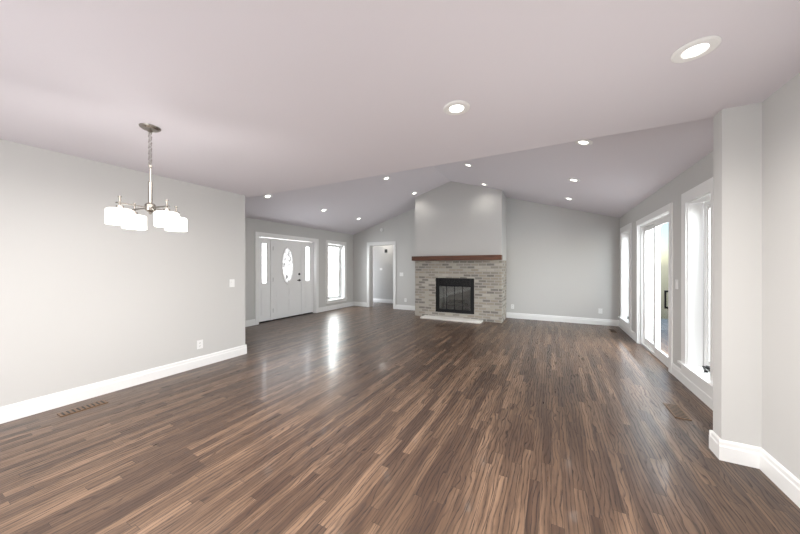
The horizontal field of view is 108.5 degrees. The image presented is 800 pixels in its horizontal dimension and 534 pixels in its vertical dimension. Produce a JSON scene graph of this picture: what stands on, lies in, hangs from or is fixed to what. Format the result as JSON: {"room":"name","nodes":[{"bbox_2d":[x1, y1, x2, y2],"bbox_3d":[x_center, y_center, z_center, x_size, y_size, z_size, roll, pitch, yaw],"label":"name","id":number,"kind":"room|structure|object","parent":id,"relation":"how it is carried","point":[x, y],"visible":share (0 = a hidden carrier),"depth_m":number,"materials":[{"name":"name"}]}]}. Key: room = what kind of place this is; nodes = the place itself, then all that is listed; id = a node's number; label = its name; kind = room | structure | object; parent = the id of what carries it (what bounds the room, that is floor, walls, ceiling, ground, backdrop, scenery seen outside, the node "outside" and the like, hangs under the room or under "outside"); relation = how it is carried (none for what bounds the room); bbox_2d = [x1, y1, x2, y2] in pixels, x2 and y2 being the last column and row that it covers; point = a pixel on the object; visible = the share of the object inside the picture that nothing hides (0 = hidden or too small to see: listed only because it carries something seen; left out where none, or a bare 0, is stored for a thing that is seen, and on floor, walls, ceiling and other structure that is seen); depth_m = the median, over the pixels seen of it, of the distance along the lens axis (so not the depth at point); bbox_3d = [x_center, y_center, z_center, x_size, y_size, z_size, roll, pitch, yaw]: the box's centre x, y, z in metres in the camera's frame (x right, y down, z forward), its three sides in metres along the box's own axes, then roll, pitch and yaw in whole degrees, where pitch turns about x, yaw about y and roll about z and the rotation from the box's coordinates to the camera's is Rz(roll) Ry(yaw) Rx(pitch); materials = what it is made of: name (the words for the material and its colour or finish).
{"room":"empty living room","nodes":[
{"label":"empty living room","id":0,"kind":"room"},
{"bbox_2d":[0,139,244,406],"bbox_3d":[-3.644,0.122,2.267,0.200,2.440,5.020,0,0,28],"label":"wall","id":1,"kind":"structure","parent":0,"point":[88,295],"depth_m":3.02,"materials":[{"name":"paint"}]},
{"bbox_2d":[0,344,246,423],"bbox_3d":[-3.498,1.272,2.314,0.016,0.140,4.836,0,0,28],"label":"baseboard","id":2,"kind":"structure","parent":1,"relation":"attached to","point":[15,411],"depth_m":3.05,"materials":[{"name":"white wood"}]},
{"bbox_2d":[197,340,202,348],"bbox_3d":[-2.685,1.039,3.866,0.008,0.115,0.075,0,0,28],"label":"outlet","id":3,"kind":"object","parent":1,"relation":"attached to","point":[199,344],"visible":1,"depth_m":3.86,"materials":[{"name":"white plastic"}]},
{"bbox_2d":[229,279,234,286],"bbox_3d":[-2.479,0.239,4.253,0.012,0.115,0.075,0,0,28],"label":"light switch","id":4,"kind":"object","parent":1,"relation":"attached to","point":[231,282],"visible":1,"depth_m":4.25,"materials":[{"name":"white plastic"}]},
{"bbox_2d":[245,217,352,326],"bbox_3d":[-2.902,0.114,7.656,0.216,2.440,5.610,0,0,28],"label":"wall","id":5,"kind":"structure","parent":0,"point":[252,226],"depth_m":7.89,"materials":[{"name":"paint"}]},
{"bbox_2d":[259,237,312,322],"bbox_3d":[-2.961,0.311,7.574,0.128,2.045,1.820,0,0,28],"label":"door unit","id":6,"kind":"structure","parent":5,"relation":"in","point":[285,278],"depth_m":7.48,"materials":[{"name":"white wood"}]},
{"bbox_2d":[255,232,318,324],"bbox_3d":[-2.893,0.259,7.539,0.100,2.150,2.030,0,0,28],"label":"door frame","id":7,"kind":"structure","parent":5,"relation":"attached to","point":[316,264],"depth_m":7.36,"materials":[{"name":"white wood"}]},
{"bbox_2d":[328,244,340,298],"bbox_3d":[-2.163,0.151,9.217,0.060,1.732,0.752,0,0,28],"label":"window","id":8,"kind":"structure","parent":5,"relation":"in","point":[339,271],"depth_m":9.48,"materials":[{"name":"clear glass"}]},
{"bbox_2d":[326,240,346,303],"bbox_3d":[-2.053,0.151,9.159,0.180,1.940,0.980,0,0,28],"label":"window frame","id":9,"kind":"structure","parent":5,"relation":"attached to","point":[343,273],"depth_m":9.46,"materials":[{"name":"white wood"}]},
{"bbox_2d":[373,245,392,298],"bbox_3d":[-0.683,0.109,10.839,3.500,2.440,0.150,0,0,28],"label":"wall","id":10,"kind":"structure","parent":0,"point":[383,281],"depth_m":10.72,"materials":[{"name":"paint"}]},
{"bbox_2d":[373,298,392,302],"bbox_3d":[-0.744,1.259,10.779,3.150,0.140,0.016,0,0,28],"label":"baseboard","id":11,"kind":"structure","parent":10,"relation":"attached to","point":[383,300],"depth_m":10.70,"materials":[{"name":"white wood"}]},
{"bbox_2d":[0,302,799,533],"bbox_3d":[-0.025,1.399,4.252,11.200,0.120,11.900,0,0,28],"label":"floor","id":12,"kind":"structure","parent":0,"point":[380,418],"depth_m":2.17,"materials":[{"name":"brown wood"}]},
{"bbox_2d":[57,400,107,416],"bbox_3d":[-3.003,1.337,2.734,0.110,0.008,0.310,0,0,28],"label":"floor air vent","id":13,"kind":"object","parent":12,"relation":"in","point":[78,409],"visible":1,"depth_m":2.72,"materials":[{"name":"brown metal"}]},
{"bbox_2d":[420,315,482,323],"bbox_3d":[1.280,1.314,7.270,1.540,0.040,0.337,0,0,28],"label":"hearth slab","id":14,"kind":"object","parent":12,"relation":"on","point":[477,321],"visible":1,"depth_m":7.18,"materials":[{"name":"stone"}]},
{"bbox_2d":[664,403,691,420],"bbox_3d":[2.569,1.337,2.673,0.110,0.008,0.310,0,0,28],"label":"floor air vent","id":15,"kind":"object","parent":12,"relation":"in","point":[676,411],"visible":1,"depth_m":2.66,"materials":[{"name":"brown metal"}]},
{"bbox_2d":[0,0,799,197],"bbox_3d":[-1.903,-1.172,1.417,7.790,0.150,5.140,0,0,28],"label":"ceiling","id":16,"kind":"structure","parent":0,"point":[250,98],"depth_m":1.67,"materials":[{"name":"paint"}]},
{"bbox_2d":[105,123,187,231],"bbox_3d":[-1.962,-0.703,2.262,0.423,0.789,0.423,0,0,-26],"label":"dining chandelier","id":17,"kind":"object","parent":16,"relation":"hanging from","point":[166,218],"visible":1,"depth_m":2.21,"materials":[{"name":"white glass"}]},
{"bbox_2d":[443,100,469,114],"bbox_3d":[0.390,-1.093,1.985,0.180,0.009,0.180,0,0,28],"label":"recessed light","id":18,"kind":"object","parent":16,"relation":"in","point":[457,107],"visible":1,"depth_m":1.98,"materials":[{"name":"white plastic"}]},
{"bbox_2d":[671,35,721,62],"bbox_3d":[1.488,-1.092,1.453,0.180,0.009,0.180,0,0,28],"label":"recessed light","id":19,"kind":"object","parent":16,"relation":"in","point":[695,49],"visible":1,"depth_m":1.44,"materials":[{"name":"white plastic"}]},
{"bbox_2d":[415,260,505,322],"bbox_3d":[1.611,0.583,7.758,2.270,1.500,0.830,0,0,28],"label":"brick wall","id":20,"kind":"structure","parent":0,"point":[489,276],"depth_m":7.23,"materials":[{"name":"beige brick"}]},
{"bbox_2d":[436,278,473,313],"bbox_3d":[1.500,0.734,7.601,1.012,0.892,0.442,0,0,28],"label":"fireplace insert","id":21,"kind":"object","parent":20,"relation":"in","point":[454,295],"visible":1,"depth_m":7.55,"materials":[{"name":"black metal"}]},
{"bbox_2d":[415,181,506,260],"bbox_3d":[1.611,-1.207,7.755,2.270,2.080,0.830,0,0,28],"label":"wall","id":22,"kind":"structure","parent":0,"point":[452,218],"depth_m":7.34,"materials":[{"name":"paint"}]},
{"bbox_2d":[412,255,501,260],"bbox_3d":[1.374,-0.227,7.306,2.310,0.118,0.182,0,0,28],"label":"mantel shelf","id":23,"kind":"object","parent":22,"relation":"attached to","point":[460,257],"visible":1,"depth_m":7.17,"materials":[{"name":"brown wood"}]},
{"bbox_2d":[245,117,712,234],"bbox_3d":[0.524,-1.719,6.032,7.790,1.351,5.290,0,0,28],"label":"ceiling","id":24,"kind":"structure","parent":0,"point":[619,175],"depth_m":5.37,"materials":[{"name":"paint"}]},
{"bbox_2d":[568,178,579,181],"bbox_3d":[2.819,-1.412,4.673,0.174,0.058,0.180,0,0,28],"label":"recessed light","id":25,"kind":"object","parent":24,"relation":"in","point":[573,180],"visible":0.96,"depth_m":4.67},
{"bbox_2d":[575,139,592,145],"bbox_3d":[2.075,-1.409,3.257,0.174,0.058,0.180,0,0,28],"label":"recessed light","id":26,"kind":"object","parent":24,"relation":"in","point":[585,142],"visible":0.83,"depth_m":3.25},
{"bbox_2d":[353,198,618,319],"bbox_3d":[1.709,-0.467,8.286,7.790,3.600,0.200,0,0,28],"label":"wall","id":27,"kind":"structure","parent":0,"point":[560,261],"depth_m":7.16,"materials":[{"name":"paint"}]},
{"bbox_2d":[367,241,395,308],"bbox_3d":[-0.575,0.256,9.477,1.100,2.150,0.220,0,0,28],"label":"door frame","id":28,"kind":"structure","parent":27,"relation":"attached to","point":[370,245],"depth_m":9.60,"materials":[{"name":"white wood"}]},
{"bbox_2d":[353,302,618,325],"bbox_3d":[1.659,1.263,8.193,7.390,0.140,0.016,0,0,28],"label":"baseboard","id":29,"kind":"structure","parent":27,"relation":"attached to","point":[595,321],"depth_m":7.09,"materials":[{"name":"white wood"}]},
{"bbox_2d":[619,151,712,368],"bbox_3d":[3.883,0.119,4.268,0.200,2.440,5.290,0,0,28],"label":"wall","id":30,"kind":"structure","parent":0,"point":[694,175],"depth_m":3.60,"materials":[{"name":"paint"}]},
{"bbox_2d":[618,223,631,330],"bbox_3d":[4.659,0.186,5.883,0.170,2.060,0.970,0,0,28],"label":"window","id":31,"kind":"structure","parent":30,"relation":"in","point":[625,271],"depth_m":6.17,"materials":[{"name":"glass"}]},
{"bbox_2d":[636,202,672,372],"bbox_3d":[3.820,0.264,4.364,0.040,2.150,1.700,0,0,28],"label":"door frame","id":32,"kind":"structure","parent":30,"relation":"attached to","point":[662,211],"depth_m":3.70,"materials":[{"name":"white wood"}]},
{"bbox_2d":[641,214,668,366],"bbox_3d":[3.851,0.316,4.347,0.120,2.046,1.492,0,0,28],"label":"sliding glass door","id":33,"kind":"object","parent":30,"relation":"in","point":[654,349],"visible":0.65,"depth_m":4.35,"materials":[{"name":"clear glass"}]},
{"bbox_2d":[618,320,712,409],"bbox_3d":[3.741,1.269,4.232,0.016,0.140,5.090,0,0,28],"label":"baseboard","id":34,"kind":"structure","parent":30,"relation":"attached to","point":[699,392],"depth_m":3.21,"materials":[{"name":"white wood"}]},
{"bbox_2d":[677,177,712,397],"bbox_3d":[3.147,0.191,2.938,0.235,2.060,0.830,0,0,28],"label":"window","id":35,"kind":"structure","parent":30,"relation":"in","point":[706,285],"depth_m":3.17,"materials":[{"name":"clear glass"}]},
{"bbox_2d":[713,102,761,446],"bbox_3d":[2.491,0.122,1.944,0.500,2.440,0.120,0,0,28],"label":"wall","id":36,"kind":"structure","parent":0,"point":[737,274],"depth_m":1.97,"materials":[{"name":"paint"}]},
{"bbox_2d":[709,430,761,468],"bbox_3d":[2.396,1.272,1.996,0.316,0.140,0.152,0,0,28],"label":"baseboard","id":37,"kind":"structure","parent":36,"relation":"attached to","point":[734,452],"depth_m":1.97,"materials":[{"name":"white wood"}]},
{"bbox_2d":[761,73,799,479],"bbox_3d":[1.330,0.126,-0.349,0.200,2.440,5.020,0,0,28],"label":"wall","id":38,"kind":"structure","parent":0,"point":[780,431],"depth_m":1.75,"materials":[{"name":"paint"}]},
{"bbox_2d":[759,449,799,507],"bbox_3d":[1.278,1.275,-0.216,0.016,0.140,4.804,0,0,28],"label":"baseboard","id":39,"kind":"structure","parent":38,"relation":"attached to","point":[780,476],"depth_m":1.74,"materials":[{"name":"white wood"}]},
{"label":"outside","id":40,"kind":"structure","parent":0,"visible":0},
{"bbox_2d":[264,237,337,298],"bbox_3d":[-3.197,-0.418,8.743,0.001,4.500,6.500,0,0,28],"label":"window","id":41,"kind":"structure","parent":40,"point":[331,264],"depth_m":10.30,"materials":[{"name":"glass"}]}
]}

